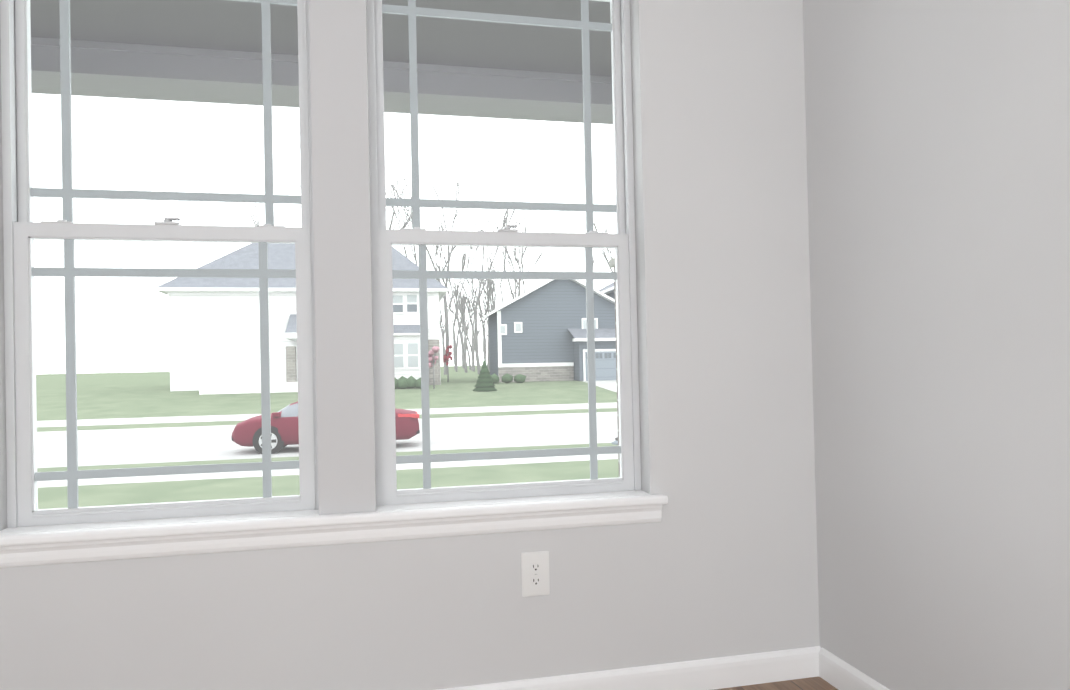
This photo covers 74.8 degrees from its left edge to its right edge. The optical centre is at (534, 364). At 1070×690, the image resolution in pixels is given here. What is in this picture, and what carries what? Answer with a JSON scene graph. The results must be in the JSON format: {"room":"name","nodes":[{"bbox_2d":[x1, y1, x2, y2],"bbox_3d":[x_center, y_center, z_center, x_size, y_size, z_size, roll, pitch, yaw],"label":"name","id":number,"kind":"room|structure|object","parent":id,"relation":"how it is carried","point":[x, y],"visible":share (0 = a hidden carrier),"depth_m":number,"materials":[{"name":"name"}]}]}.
{"room":"empty room","nodes":[
{"label":"empty room","id":0,"kind":"room"},
{"bbox_2d":[0,0,819,689],"bbox_3d":[-0.587,-0.246,1.927,2.896,2.440,0.150,-1,-1,-12],"label":"wall","id":1,"kind":"structure","parent":0,"point":[720,560],"depth_m":2.01,"materials":[{"name":"paint"}]},
{"bbox_2d":[0,0,318,527],"bbox_3d":[-0.980,-0.372,1.880,0.759,1.549,0.075,-1,-1,-12],"label":"window","id":2,"kind":"structure","parent":1,"relation":"in","point":[22,231],"depth_m":1.84,"materials":[{"name":"white plastic"}]},
{"bbox_2d":[0,490,667,567],"bbox_3d":[-0.491,0.432,1.882,1.767,0.080,0.115,-1,-1,-12],"label":"window sill","id":3,"kind":"structure","parent":1,"relation":"attached to","point":[65,543],"depth_m":1.83,"materials":[{"name":"white wood"}]},
{"bbox_2d":[366,0,640,505],"bbox_3d":[-0.085,-0.389,2.069,0.778,1.549,0.075,-1,-1,-12],"label":"window","id":4,"kind":"structure","parent":1,"relation":"in","point":[621,241],"depth_m":2.05,"materials":[{"name":"white plastic"}]},
{"bbox_2d":[521,551,549,596],"bbox_3d":[0.002,0.584,1.957,0.079,0.122,0.008,-1,-1,-12],"label":"electrical outlet","id":5,"kind":"object","parent":1,"relation":"attached to","point":[535,573],"visible":1,"depth_m":1.95,"materials":[{"name":"white plastic"}]},
{"bbox_2d":[438,646,820,689],"bbox_3d":[-0.544,0.929,1.834,2.896,0.086,0.013,-1,-1,-12],"label":"baseboard","id":6,"kind":"structure","parent":1,"relation":"attached to","point":[745,669],"depth_m":2.04,"materials":[{"name":"white wood"}]},
{"bbox_2d":[714,676,837,689],"bbox_3d":[-0.076,1.012,-0.381,3.196,0.150,4.839,-1,-1,-12],"label":"floor","id":7,"kind":"structure","parent":0,"point":[815,683],"depth_m":2.06,"materials":[{"name":"brown wood"}]},
{"bbox_2d":[803,0,1069,689],"bbox_3d":[1.385,-0.312,-0.053,0.150,2.440,4.839,-1,-1,-12],"label":"wall","id":8,"kind":"structure","parent":0,"point":[938,153],"depth_m":1.65,"materials":[{"name":"paint"}]},
{"bbox_2d":[819,648,889,689],"bbox_3d":[1.333,0.866,-0.089,0.013,0.086,4.526,-1,-1,-12],"label":"baseboard","id":9,"kind":"structure","parent":8,"relation":"attached to","point":[837,672],"depth_m":2.02,"materials":[{"name":"white wood"}]},
{"label":"outside","id":10,"kind":"structure","parent":0,"visible":0},
{"bbox_2d":[36,365,618,508],"bbox_3d":[-2.679,1.282,81.953,210.000,4.499,157.361,-1,-1,-12],"label":"ground","id":11,"kind":"structure","parent":10,"point":[173,446],"depth_m":23.00,"materials":[{"name":"green plant"}]},
{"bbox_2d":[156,243,447,394],"bbox_3d":[-13.772,-3.494,44.209,15.614,10.316,13.800,-1,-1,-12],"label":"house","id":12,"kind":"structure","parent":11,"relation":"on","point":[284,354],"depth_m":38.96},
{"bbox_2d":[231,401,419,453],"bbox_3d":[-5.725,1.601,19.531,4.892,1.495,2.040,-1,-1,-12],"label":"sedan","id":13,"kind":"object","parent":11,"relation":"on","point":[237,437],"depth_m":18.43,"materials":[{"name":"red paint"}]},
{"bbox_2d":[248,171,612,374],"bbox_3d":[-6.860,-8.921,90.300,50.326,20.426,61.777,-1,-1,-12],"label":"bare trees","id":14,"kind":"object","parent":11,"relation":"on","point":[473,312],"depth_m":76.40,"materials":[{"name":"grey plant"}]},
{"bbox_2d":[395,345,525,390],"bbox_3d":[-4.769,0.040,41.158,8.645,2.868,8.946,-1,-1,-12],"label":"shrubs","id":15,"kind":"object","parent":11,"relation":"on","point":[483,382],"depth_m":38.70,"materials":[{"name":"green plant"}]},
{"bbox_2d":[482,279,615,381],"bbox_3d":[4.100,-3.119,48.679,15.712,8.869,11.600,-1,-1,-12],"label":"house","id":16,"kind":"structure","parent":11,"relation":"on","point":[545,330],"depth_m":43.68,"materials":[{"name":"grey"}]},
{"bbox_2d":[609,257,619,476],"bbox_3d":[0.774,0.232,4.181,0.495,3.432,0.495,-1,-1,-12],"label":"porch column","id":17,"kind":"structure","parent":11,"relation":"on","point":[612,263],"depth_m":4.34,"materials":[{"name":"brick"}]},
{"bbox_2d":[31,37,612,123],"bbox_3d":[-3.548,-1.536,2.427,9.616,0.257,2.008,-1,-1,-12],"label":"beam","id":18,"kind":"structure","parent":17,"relation":"on","point":[481,92],"depth_m":3.71,"materials":[{"name":"grey"}]},
{"bbox_2d":[30,0,611,76],"bbox_3d":[-3.715,-1.578,2.239,9.213,0.030,1.708,-1,-1,-12],"label":"porch ceiling","id":19,"kind":"structure","parent":18,"relation":"attached to","point":[167,22],"depth_m":3.36,"materials":[{"name":"white paint"}]},
{"bbox_2d":[612,437,617,444],"bbox_3d":[2.815,2.019,18.716,1.580,0.409,0.787,-1,-1,-12],"label":"heap","id":20,"kind":"object","parent":11,"relation":"on","point":[615,442],"depth_m":18.56,"materials":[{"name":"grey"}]},
{"bbox_2d":[583,380,616,391],"bbox_3d":[2.932,1.445,35.945,24.000,1.138,14.300,-1,-1,-12],"label":"driveway","id":21,"kind":"structure","parent":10,"point":[613,384],"depth_m":40.52,"materials":[{"name":"concrete"}]}
]}

